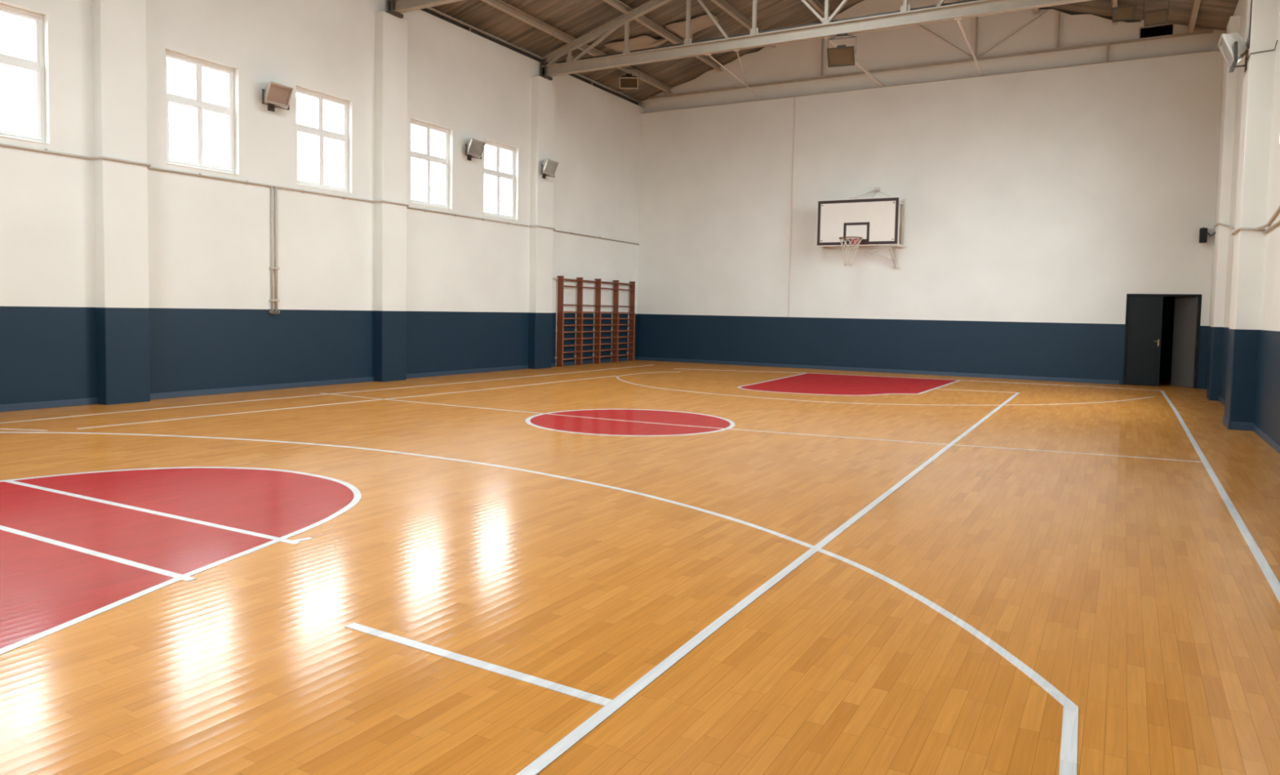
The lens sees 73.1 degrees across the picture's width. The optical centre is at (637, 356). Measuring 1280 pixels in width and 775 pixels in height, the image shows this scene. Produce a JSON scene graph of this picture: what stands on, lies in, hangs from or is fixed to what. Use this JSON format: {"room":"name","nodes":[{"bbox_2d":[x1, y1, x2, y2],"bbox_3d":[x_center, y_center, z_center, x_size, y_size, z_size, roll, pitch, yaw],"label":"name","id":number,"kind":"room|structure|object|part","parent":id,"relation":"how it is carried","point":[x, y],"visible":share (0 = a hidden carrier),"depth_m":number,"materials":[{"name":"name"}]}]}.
{"room":"sports hall","nodes":[
{"label":"sports hall","id":0,"kind":"room"},
{"bbox_2d":[0,0,644,404],"bbox_3d":[-6.706,-3.382,15.951,0.515,8.200,28.380,3,4,29],"label":"wall","id":1,"kind":"structure","parent":0,"point":[121,282],"depth_m":16.21,"materials":[{"name":"paint"}]},
{"bbox_2d":[0,4,49,144],"bbox_3d":[-8.961,-3.996,12.004,0.182,1.862,1.330,3,4,29],"label":"window","id":2,"kind":"structure","parent":1,"relation":"in","point":[37,66],"depth_m":12.50,"materials":[{"name":"white"}]},
{"bbox_2d":[0,8,39,64],"bbox_3d":[-8.847,-4.551,12.275,0.039,0.656,0.581,3,3,29],"label":"window pane","id":3,"kind":"object","parent":2,"relation":"on","point":[13,11],"depth_m":12.37,"materials":[{"name":"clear glass"}]},
{"bbox_3d":[-8.858,-3.655,12.309,0.063,1.027,0.599,3,3,29],"label":"sash","id":4,"kind":"part","parent":2,"relation":"part of","materials":[{"name":"white glass"}]},
{"bbox_3d":[-8.953,-3.072,12.038,0.122,0.012,1.326,3,3,29],"label":"sill","id":5,"kind":"part","parent":2,"relation":"part of","materials":[{"name":"white paint"}]},
{"bbox_2d":[165,50,239,175],"bbox_3d":[-7.442,-4.111,14.695,0.182,1.862,1.325,3,4,29],"label":"window","id":6,"kind":"structure","parent":1,"relation":"in","point":[199,105],"depth_m":14.72,"materials":[{"name":"white"}]},
{"bbox_2d":[165,53,198,102],"bbox_3d":[-7.634,-4.642,14.423,0.039,0.656,0.578,3,3,29],"label":"window pane","id":7,"kind":"object","parent":6,"relation":"on","point":[175,56],"depth_m":14.46,"materials":[{"name":"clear glass"}]},
{"bbox_3d":[-7.636,-3.747,14.473,0.063,1.027,0.596,3,3,29],"label":"sash","id":8,"kind":"part","parent":6,"relation":"part of","materials":[{"name":"white"}]},
{"bbox_3d":[-7.433,-3.186,14.729,0.122,0.012,1.321,3,3,29],"label":"sill","id":9,"kind":"part","parent":6,"relation":"part of","materials":[{"name":"white paint"}]},
{"bbox_2d":[200,63,231,109],"bbox_3d":[-7.328,-4.665,14.964,0.039,0.656,0.578,3,3,29],"label":"window pane","id":10,"kind":"object","parent":6,"relation":"on","point":[211,66],"depth_m":14.96,"materials":[{"name":"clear glass"}]},
{"bbox_3d":[-7.339,-3.769,14.998,0.063,1.027,0.596,3,3,29],"label":"sash","id":11,"kind":"part","parent":6,"relation":"part of","materials":[{"name":"white"}]},
{"bbox_2d":[269,186,279,314],"bbox_3d":[-6.717,-1.955,15.949,0.056,2.340,0.190,3,4,29],"label":"conduit","id":12,"kind":"object","parent":1,"relation":"attached to","point":[272,311],"visible":1,"depth_m":15.94,"materials":[{"name":"metal"}]},
{"bbox_2d":[262,81,293,111],"bbox_3d":[-6.575,-4.730,15.705,0.308,0.504,0.580,3,4,29],"label":"floodlight","id":13,"kind":"object","parent":1,"relation":"attached to","point":[275,93],"visible":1,"depth_m":15.68,"materials":[{"name":"metal"}]},
{"bbox_2d":[0,356,636,412],"bbox_3d":[-5.413,0.461,18.533,0.024,0.100,21.800,3,4,29],"label":"baseboard","id":14,"kind":"structure","parent":1,"relation":"attached to","point":[48,404],"depth_m":15.77,"materials":[{"name":"blue"}]},
{"bbox_2d":[0,142,639,244],"bbox_3d":[-6.615,-3.115,15.813,0.277,0.085,27.450,3,4,29],"label":"conduit","id":15,"kind":"object","parent":1,"relation":"attached to","point":[46,151],"visible":0.96,"depth_m":15.60,"materials":[{"name":"white metal"}]},
{"bbox_2d":[296,87,351,193],"bbox_3d":[-6.186,-4.206,16.918,0.182,1.862,1.345,3,4,29],"label":"window","id":16,"kind":"structure","parent":1,"relation":"in","point":[319,131],"depth_m":16.95,"materials":[{"name":"white"}]},
{"bbox_2d":[296,90,319,130],"bbox_3d":[-6.381,-4.737,16.642,0.039,0.656,0.588,3,3,29],"label":"window pane","id":17,"kind":"object","parent":16,"relation":"on","point":[309,93],"depth_m":16.72,"materials":[{"name":"clear glass"}]},
{"bbox_3d":[-6.383,-3.841,16.691,0.063,1.027,0.606,3,3,29],"label":"sash","id":18,"kind":"part","parent":16,"relation":"part of","materials":[{"name":"white"}]},
{"bbox_3d":[-6.178,-3.281,16.953,0.122,0.012,1.341,3,3,29],"label":"sill","id":19,"kind":"part","parent":16,"relation":"part of","materials":[{"name":"white paint"}]},
{"bbox_2d":[321,97,345,136],"bbox_3d":[-6.070,-4.760,17.192,0.039,0.656,0.588,3,3,29],"label":"window pane","id":20,"kind":"object","parent":16,"relation":"on","point":[335,100],"depth_m":17.19,"materials":[{"name":"clear glass"}]},
{"bbox_3d":[-6.081,-3.864,17.226,0.063,1.027,0.606,3,3,29],"label":"sash","id":21,"kind":"part","parent":16,"relation":"part of","materials":[{"name":"white"}]},
{"bbox_2d":[384,0,463,17],"bbox_3d":[1.513,-8.180,14.277,15.478,2.792,0.320,3,4,29],"label":"roof truss","id":22,"kind":"object","parent":1,"relation":"on","point":[394,7],"visible":0.81,"depth_m":17.82,"materials":[{"name":"metal"}]},
{"bbox_3d":[-5.126,-7.370,18.060,0.160,0.519,0.160,3,3,29],"label":"post","id":23,"kind":"part","parent":22,"relation":"part of","materials":[{"name":"metal"}]},
{"bbox_3d":[-5.130,-7.148,18.072,0.280,0.064,0.320,3,3,29],"label":"bearing plate","id":24,"kind":"part","parent":22,"relation":"part of","materials":[{"name":"metal"}]},
{"bbox_2d":[480,0,672,93],"bbox_3d":[-5.764,-7.876,15.233,0.110,0.170,27.730,3,4,29],"label":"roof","id":25,"kind":"structure","parent":22,"relation":"on","point":[500,5],"depth_m":21.76,"materials":[{"name":"metal"}]},
{"bbox_2d":[618,65,639,88],"bbox_3d":[-0.259,-8.069,24.894,0.588,0.647,0.367,1,3,1],"label":"floodlight","id":26,"kind":"object","parent":25,"relation":"attached to","point":[628,82],"visible":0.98,"depth_m":24.89,"materials":[{"name":"metal"}]},
{"bbox_3d":[-0.263,-7.876,24.884,0.550,0.263,0.326,1,3,1],"label":"frame","id":27,"kind":"part","parent":26,"relation":"part of","materials":[{"name":"metal"}]},
{"bbox_2d":[602,0,722,71],"bbox_3d":[-4.272,-8.298,14.373,0.110,0.170,27.730,3,4,29],"label":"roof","id":28,"kind":"structure","parent":22,"relation":"on","point":[617,4],"depth_m":22.83,"materials":[{"name":"metal"}]},
{"bbox_2d":[604,35,673,52],"bbox_3d":[-0.073,-8.565,23.596,1.865,0.430,0.980,-1,3,-29],"label":"sheet","id":29,"kind":"object","parent":28,"relation":"hanging from","point":[640,42],"visible":0.86,"depth_m":23.41,"materials":[{"name":"beige fabric"}]},
{"bbox_2d":[710,0,775,48],"bbox_3d":[-2.780,-8.720,13.512,0.110,0.170,27.730,3,4,29],"label":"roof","id":30,"kind":"structure","parent":22,"relation":"on","point":[723,5],"depth_m":22.97,"materials":[{"name":"metal"}]},
{"bbox_2d":[807,0,831,17],"bbox_3d":[-1.288,-9.142,12.652,0.110,0.170,27.730,3,4,29],"label":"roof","id":31,"kind":"structure","parent":22,"relation":"on","point":[816,4],"depth_m":23.73,"materials":[{"name":"metal"}]},
{"bbox_2d":[1032,8,1039,14],"bbox_3d":[3.402,-8.333,10.037,0.110,0.170,27.730,3,4,29],"label":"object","id":32,"kind":"structure","parent":22,"relation":"on","point":[1036,11],"depth_m":21.93,"materials":[{"name":"metal"}]},
{"bbox_2d":[1111,0,1117,25],"bbox_3d":[4.943,-7.740,9.193,0.110,0.170,27.730,3,4,29],"label":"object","id":33,"kind":"structure","parent":22,"relation":"on","point":[1114,2],"depth_m":19.94,"materials":[{"name":"metal"}]},
{"bbox_2d":[1187,0,1200,33],"bbox_3d":[6.310,-7.213,8.444,0.110,0.170,27.730,3,4,29],"label":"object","id":34,"kind":"structure","parent":22,"relation":"on","point":[1196,4],"depth_m":19.29,"materials":[{"name":"wood"}]},
{"bbox_2d":[410,119,451,209],"bbox_3d":[-4.715,-4.317,19.524,0.182,1.862,1.335,3,4,29],"label":"window","id":35,"kind":"structure","parent":1,"relation":"in","point":[427,157],"depth_m":19.56,"materials":[{"name":"white"}]},
{"bbox_2d":[410,122,427,155],"bbox_3d":[-4.908,-4.848,19.250,0.039,0.656,0.584,3,3,29],"label":"window pane","id":36,"kind":"object","parent":35,"relation":"on","point":[420,124],"depth_m":19.37,"materials":[{"name":"clear glass"}]},
{"bbox_3d":[-4.910,-3.953,19.300,0.063,1.027,0.602,3,3,29],"label":"sash","id":37,"kind":"part","parent":35,"relation":"part of","materials":[{"name":"white"}]},
{"bbox_3d":[-4.706,-3.392,19.559,0.122,0.012,1.331,3,3,29],"label":"sill","id":38,"kind":"part","parent":35,"relation":"part of","materials":[{"name":"white paint"}]},
{"bbox_3d":[-4.610,-3.975,19.830,0.063,1.027,0.602,3,3,29],"label":"sash","id":39,"kind":"part","parent":35,"relation":"part of","materials":[{"name":"white"}]},
{"bbox_2d":[429,127,446,159],"bbox_3d":[-4.599,-4.871,19.796,0.039,0.656,0.584,3,3,29],"label":"window pane","id":40,"kind":"object","parent":35,"relation":"on","point":[438,129],"depth_m":19.84,"materials":[{"name":"clear glass"}]},
{"bbox_2d":[465,137,485,160],"bbox_3d":[-3.883,-4.913,20.474,0.308,0.504,0.580,3,4,29],"label":"floodlight","id":41,"kind":"object","parent":1,"relation":"attached to","point":[474,147],"visible":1,"depth_m":20.44,"materials":[{"name":"metal"}]},
{"bbox_2d":[484,139,515,220],"bbox_3d":[-3.489,-4.409,21.695,0.182,1.862,1.345,3,4,29],"label":"window","id":42,"kind":"structure","parent":1,"relation":"in","point":[498,175],"depth_m":21.74,"materials":[{"name":"white"}]},
{"bbox_2d":[484,142,497,172],"bbox_3d":[-3.683,-4.940,21.419,0.039,0.656,0.588,3,3,29],"label":"window pane","id":43,"kind":"object","parent":42,"relation":"on","point":[495,144],"depth_m":21.60,"materials":[{"name":"clear glass"}]},
{"bbox_3d":[-3.685,-4.045,21.469,0.063,1.027,0.606,3,3,29],"label":"sash","id":44,"kind":"part","parent":42,"relation":"part of","materials":[{"name":"white"}]},
{"bbox_3d":[-3.383,-4.068,22.003,0.063,1.027,0.606,3,3,29],"label":"sash","id":45,"kind":"part","parent":42,"relation":"part of","materials":[{"name":"white"}]},
{"bbox_2d":[498,146,513,175],"bbox_3d":[-3.372,-4.964,21.969,0.039,0.656,0.588,3,3,29],"label":"window pane","id":46,"kind":"object","parent":42,"relation":"on","point":[509,148],"depth_m":22.05,"materials":[{"name":"clear glass"}]},
{"bbox_2d":[420,8,638,105],"bbox_3d":[-6.828,-7.627,15.839,0.050,0.324,28.380,3,4,29],"label":"trim","id":47,"kind":"structure","parent":1,"relation":"attached to","point":[425,10],"depth_m":21.98,"materials":[{"name":"metal"}]},
{"bbox_2d":[426,7,642,104],"bbox_3d":[-6.691,-7.577,15.770,0.120,0.195,27.730,3,4,29],"label":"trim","id":48,"kind":"structure","parent":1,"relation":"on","point":[470,27],"depth_m":21.86,"materials":[{"name":"metal"}]},
{"bbox_2d":[541,158,559,178],"bbox_3d":[-2.348,-4.944,22.721,0.308,0.504,0.580,3,4,29],"label":"floodlight","id":49,"kind":"object","parent":1,"relation":"attached to","point":[548,166],"visible":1,"depth_m":22.68,"materials":[{"name":"metal"}]},
{"bbox_2d":[552,275,635,366],"bbox_3d":[-1.267,-1.042,25.540,0.238,2.512,4.420,3,4,29],"label":"wall bars","id":50,"kind":"object","parent":1,"relation":"attached to","point":[579,286],"visible":1,"depth_m":25.56,"materials":[{"name":"red wood"}]},
{"bbox_3d":[-2.081,-0.474,23.921,0.022,1.520,0.056,3,3,29],"label":"post","id":51,"kind":"part","parent":50,"relation":"part of","materials":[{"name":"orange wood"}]},
{"bbox_3d":[-1.605,-0.510,24.765,0.022,1.520,0.056,3,3,29],"label":"post","id":52,"kind":"part","parent":50,"relation":"part of","materials":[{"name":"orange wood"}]},
{"bbox_3d":[-1.123,-0.546,25.618,0.022,1.520,0.056,3,3,29],"label":"post","id":53,"kind":"part","parent":50,"relation":"part of","materials":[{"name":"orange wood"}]},
{"bbox_3d":[-0.617,-0.584,26.514,0.022,1.520,0.056,3,3,29],"label":"post","id":54,"kind":"part","parent":50,"relation":"part of","materials":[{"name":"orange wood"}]},
{"bbox_3d":[-0.121,-0.622,27.393,0.022,1.520,0.056,3,3,29],"label":"post","id":55,"kind":"part","parent":50,"relation":"part of","materials":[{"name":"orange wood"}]},
{"bbox_2d":[540,0,1093,80],"bbox_3d":[4.181,-8.382,19.002,15.478,2.792,0.320,3,4,29],"label":"roof truss","id":56,"kind":"object","parent":1,"relation":"on","point":[906,17],"visible":0.96,"depth_m":19.85,"materials":[{"name":"beige metal"}]},
{"bbox_3d":[-2.457,-7.571,22.785,0.160,0.519,0.160,3,3,29],"label":"post","id":57,"kind":"part","parent":56,"relation":"part of","materials":[{"name":"metal"}]},
{"bbox_3d":[-2.462,-7.349,22.797,0.280,0.064,0.320,3,3,29],"label":"bearing plate","id":58,"kind":"part","parent":56,"relation":"part of","materials":[{"name":"metal"}]},
{"bbox_3d":[-1.767,-7.797,22.386,0.200,0.418,0.091,3,3,29],"label":"web post","id":59,"kind":"part","parent":56,"relation":"part of","materials":[{"name":"beige metal"}]},
{"bbox_3d":[-0.280,-7.971,21.538,0.200,0.913,0.091,3,3,29],"label":"web post","id":60,"kind":"part","parent":56,"relation":"part of","materials":[{"name":"beige metal"}]},
{"bbox_3d":[1.208,-8.146,20.691,0.200,1.409,0.091,3,3,29],"label":"web post","id":61,"kind":"part","parent":56,"relation":"part of","materials":[{"name":"beige metal"}]},
{"bbox_2d":[705,53,763,99],"bbox_3d":[2.702,-7.405,23.131,0.172,0.275,5.774,2,3,22],"label":"brace","id":62,"kind":"object","parent":56,"relation":"attached to","point":[708,54],"visible":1,"depth_m":22.38,"materials":[{"name":"beige metal"}]},
{"bbox_2d":[733,48,747,85],"bbox_3d":[2.821,-7.592,22.971,0.146,0.666,5.909,2,3,10],"label":"brace","id":63,"kind":"object","parent":56,"relation":"attached to","point":[736,50],"visible":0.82,"depth_m":21.52,"materials":[{"name":"beige metal"}]},
{"bbox_3d":[2.696,-8.321,19.844,0.200,1.904,0.091,3,3,29],"label":"web post","id":64,"kind":"part","parent":56,"relation":"part of","materials":[{"name":"beige metal"}]},
{"bbox_2d":[557,0,979,63],"bbox_3d":[4.308,-7.376,19.111,14.698,0.113,0.120,3,4,29],"label":"pipe","id":65,"kind":"object","parent":56,"relation":"on","point":[966,1],"visible":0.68,"depth_m":19.61,"materials":[{"name":"white metal"}]},
{"bbox_3d":[4.183,-8.496,18.996,0.200,2.400,0.091,3,3,29],"label":"web post","id":66,"kind":"part","parent":56,"relation":"part of","materials":[{"name":"beige metal"}]},
{"bbox_2d":[826,32,856,67],"bbox_3d":[4.443,-6.696,18.848,0.613,0.689,0.343,2,3,21],"label":"floodlight","id":67,"kind":"object","parent":56,"relation":"hanging from","point":[840,55],"visible":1,"depth_m":18.83,"materials":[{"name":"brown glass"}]},
{"bbox_3d":[4.423,-6.527,18.815,0.575,0.356,0.252,2,3,21],"label":"frame","id":68,"kind":"part","parent":67,"relation":"part of","materials":[{"name":"grey metal"}]},
{"bbox_2d":[824,35,884,87],"bbox_3d":[5.510,-7.265,21.552,0.162,0.295,5.704,3,3,28],"label":"brace","id":69,"kind":"object","parent":56,"relation":"attached to","point":[833,42],"visible":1,"depth_m":21.81,"materials":[{"name":"beige metal"}]},
{"bbox_3d":[5.661,-8.176,18.175,0.200,1.904,0.091,3,3,29],"label":"web post","id":70,"kind":"part","parent":56,"relation":"part of","materials":[{"name":"beige metal"}]},
{"bbox_2d":[954,17,984,75],"bbox_3d":[7.818,-7.162,20.253,0.165,0.305,5.715,3,3,26],"label":"brace","id":71,"kind":"object","parent":56,"relation":"attached to","point":[957,20],"visible":1,"depth_m":19.57,"materials":[{"name":"beige metal"}]},
{"bbox_2d":[0,360,1279,774],"bbox_3d":[0.549,0.959,13.360,16.058,0.124,30.680,3,4,29],"label":"floor","id":72,"kind":"structure","parent":0,"point":[636,566],"depth_m":5.12,"materials":[{"name":"orange wood"}]},
{"bbox_2d":[431,0,1238,101],"bbox_3d":[0.181,-8.484,11.884,16.758,2.502,28.690,3,4,29],"label":"ceiling","id":73,"kind":"structure","parent":0,"point":[576,19],"depth_m":22.16,"materials":[{"name":"brown wood"}]},
{"bbox_2d":[665,14,718,39],"bbox_3d":[1.553,-8.909,23.278,1.153,0.360,1.506,3,4,29],"label":"sheet","id":74,"kind":"object","parent":73,"relation":"hanging from","point":[698,24],"visible":0.82,"depth_m":23.08,"materials":[{"name":"beige fabric"}]},
{"bbox_2d":[1111,0,1137,22],"bbox_3d":[10.139,-7.560,17.978,0.451,1.142,0.248,3,4,31],"label":"floodlight","id":75,"kind":"object","parent":73,"relation":"hanging from","point":[1124,13],"visible":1,"depth_m":17.96,"materials":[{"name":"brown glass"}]},
{"bbox_2d":[1142,0,1168,26],"bbox_3d":[10.641,-7.367,17.703,0.451,1.142,0.248,3,4,31],"label":"floodlight","id":76,"kind":"object","parent":73,"relation":"hanging from","point":[1156,17],"visible":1,"depth_m":17.69,"materials":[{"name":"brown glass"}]},
{"bbox_3d":[10.605,-6.933,17.681,0.410,0.278,0.144,3,4,31],"label":"frame","id":77,"kind":"part","parent":76,"relation":"part of","materials":[{"name":"grey metal"}]},
{"bbox_2d":[636,50,1223,388],"bbox_3d":[6.896,-3.456,24.258,15.498,7.980,0.510,3,4,29],"label":"wall","id":78,"kind":"structure","parent":0,"point":[1036,202],"depth_m":23.18,"materials":[{"name":"paint"}]},
{"bbox_2d":[787,97,795,316],"bbox_3d":[4.505,-4.352,25.270,0.045,6.370,0.032,3,4,29],"label":"trim","id":79,"kind":"structure","parent":78,"relation":"attached to","point":[794,105],"depth_m":25.25,"materials":[{"name":"beige"}]},
{"bbox_2d":[816,187,906,269],"bbox_3d":[6.040,-3.550,23.638,2.366,2.260,1.428,3,4,29],"label":"basketball hoop","id":80,"kind":"object","parent":78,"relation":"attached to","point":[852,221],"visible":1,"depth_m":23.62,"materials":[{"name":"paint"}]},
{"bbox_3d":[6.176,-3.695,23.971,2.245,1.320,0.646,3,3,29],"label":"support frame","id":81,"kind":"part","parent":80,"relation":"part of","materials":[{"name":"white metal"}]},
{"bbox_3d":[6.487,-2.850,23.830,1.163,0.443,0.619,3,3,29],"label":"tie rod","id":82,"kind":"part","parent":80,"relation":"part of","materials":[{"name":"white metal"}]},
{"bbox_2d":[636,356,1119,384],"bbox_3d":[5.926,0.349,24.673,13.685,0.100,0.024,3,4,29],"label":"baseboard","id":83,"kind":"structure","parent":78,"relation":"attached to","point":[762,364],"depth_m":23.99,"materials":[{"name":"blue"}]},
{"bbox_2d":[640,49,1220,113],"bbox_3d":[6.856,-7.442,23.839,15.498,0.022,0.062,3,4,29],"label":"trim","id":84,"kind":"structure","parent":78,"relation":"attached to","point":[1215,50],"depth_m":22.94,"materials":[{"name":"metal"}]},
{"bbox_2d":[648,9,1213,99],"bbox_3d":[6.919,-8.470,23.861,15.058,2.065,0.070,3,4,29],"label":"truss","id":85,"kind":"object","parent":78,"relation":"on","point":[1108,44],"visible":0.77,"depth_m":22.72,"materials":[{"name":"beige metal"}]},
{"bbox_3d":[5.289,-8.822,24.759,0.055,1.520,0.055,3,3,29],"label":"web post","id":86,"kind":"part","parent":85,"relation":"part of","materials":[{"name":"beige metal"}]},
{"bbox_3d":[8.247,-8.464,23.138,1.444,1.069,0.024,3,3,29],"label":"tie rod","id":87,"kind":"part","parent":85,"relation":"part of","materials":[{"name":"metal"}]},
{"bbox_3d":[8.919,-8.594,22.719,0.055,1.420,0.055,3,3,29],"label":"web post","id":88,"kind":"part","parent":85,"relation":"part of","materials":[{"name":"beige metal"}]},
{"bbox_3d":[9.713,-8.342,22.315,1.592,0.971,0.024,3,3,29],"label":"tie rod","id":89,"kind":"part","parent":85,"relation":"part of","materials":[{"name":"metal"}]},
{"bbox_3d":[10.621,-8.241,21.773,0.055,0.880,0.055,3,3,29],"label":"web post","id":90,"kind":"part","parent":85,"relation":"part of","materials":[{"name":"beige metal"}]},
{"bbox_3d":[11.582,-7.452,21.264,0.055,0.485,0.055,3,3,29],"label":"web post","id":91,"kind":"part","parent":85,"relation":"part of","materials":[{"name":"beige metal"}]},
{"bbox_2d":[1122,293,1201,388],"bbox_3d":[12.792,-0.400,21.119,1.550,2.235,0.683,3,4,29],"label":"door","id":92,"kind":"structure","parent":78,"relation":"in","point":[1143,326],"depth_m":21.00,"materials":[{"name":"black metal"}]},
{"bbox_3d":[12.340,-0.378,21.054,0.570,1.940,0.008,3,3,29],"label":"panel","id":93,"kind":"part","parent":92,"relation":"part of","materials":[{"name":"grey metal"}]},
{"bbox_2d":[638,0,1226,112],"bbox_3d":[7.056,-8.827,24.074,16.098,2.810,0.315,3,4,29],"label":"wall","id":94,"kind":"structure","parent":0,"point":[915,45],"depth_m":23.44,"materials":[{"name":"white paint"}]},
{"bbox_3d":[12.585,-7.831,20.983,0.710,0.340,0.295,3,3,29],"label":"frame","id":95,"kind":"part","parent":94,"relation":"part of","materials":[{"name":"black metal"}]},
{"bbox_2d":[1124,295,1199,380],"bbox_3d":[13.457,-0.657,22.280,2.750,2.650,2.252,3,4,29],"label":"door frame","id":96,"kind":"structure","parent":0,"point":[1168,309],"depth_m":23.12,"materials":[{"name":"black"}]},
{"bbox_2d":[1205,0,1279,444],"bbox_3d":[6.795,-2.720,8.355,0.590,8.200,28.380,3,4,29],"label":"wall","id":97,"kind":"structure","parent":0,"point":[1243,363],"depth_m":12.69,"materials":[{"name":"paint"}]},
{"bbox_2d":[1199,227,1207,243],"bbox_3d":[13.249,-2.838,20.240,0.150,0.355,0.290,3,4,29],"label":"loudspeaker","id":98,"kind":"object","parent":97,"relation":"attached to","point":[1202,231],"visible":1,"depth_m":20.12,"materials":[{"name":"black plastic"}]},
{"bbox_2d":[1217,31,1247,72],"bbox_3d":[8.951,-4.569,12.989,0.354,0.579,0.667,3,4,29],"label":"floodlight","id":99,"kind":"object","parent":97,"relation":"attached to","point":[1233,47],"visible":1,"depth_m":12.79,"materials":[{"name":"metal"}]},
{"bbox_3d":[8.886,-4.595,13.024,0.205,0.409,0.575,3,3,29],"label":"frame","id":100,"kind":"part","parent":99,"relation":"part of","materials":[{"name":"metal"}]},
{"bbox_2d":[1213,222,1265,235],"bbox_3d":[10.496,-2.274,15.298,0.348,0.688,6.194,3,4,29],"label":"conduit","id":101,"kind":"object","parent":97,"relation":"attached to","point":[1233,233],"visible":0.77,"depth_m":12.74,"materials":[{"name":"beige metal"}]},
{"bbox_2d":[1218,395,1279,453],"bbox_3d":[9.073,1.020,13.020,0.335,0.120,10.300,3,4,29],"label":"baseboard","id":102,"kind":"structure","parent":97,"relation":"attached to","point":[1238,425],"depth_m":12.73,"materials":[{"name":"blue"}]},
{"bbox_2d":[1248,0,1252,48],"bbox_3d":[8.964,-5.459,12.587,0.023,1.900,0.020,3,4,29],"label":"cable","id":103,"kind":"object","parent":97,"relation":"attached to","point":[1251,0],"visible":1,"depth_m":12.61,"materials":[{"name":"metal"}]},
{"bbox_2d":[1246,40,1278,61],"bbox_3d":[9.041,-4.423,12.502,0.170,0.170,0.465,-1,4,-30],"label":"cable","id":104,"kind":"object","parent":97,"relation":"attached to","point":[1277,40],"visible":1,"depth_m":12.49,"materials":[{"name":"metal"}]},
{"bbox_2d":[1254,205,1279,231],"bbox_3d":[4.510,-1.706,4.492,0.143,0.444,18.576,3,4,29],"label":"conduit","id":105,"kind":"object","parent":97,"relation":"attached to","point":[1277,210],"visible":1,"depth_m":11.97,"materials":[{"name":"beige metal"}]},
{"bbox_2d":[1262,220,1279,234],"bbox_3d":[4.545,-1.479,4.473,0.038,0.088,18.560,3,4,29],"label":"conduit","id":106,"kind":"object","parent":97,"relation":"attached to","point":[1277,223],"visible":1,"depth_m":11.82,"materials":[{"name":"beige metal"}]}
]}

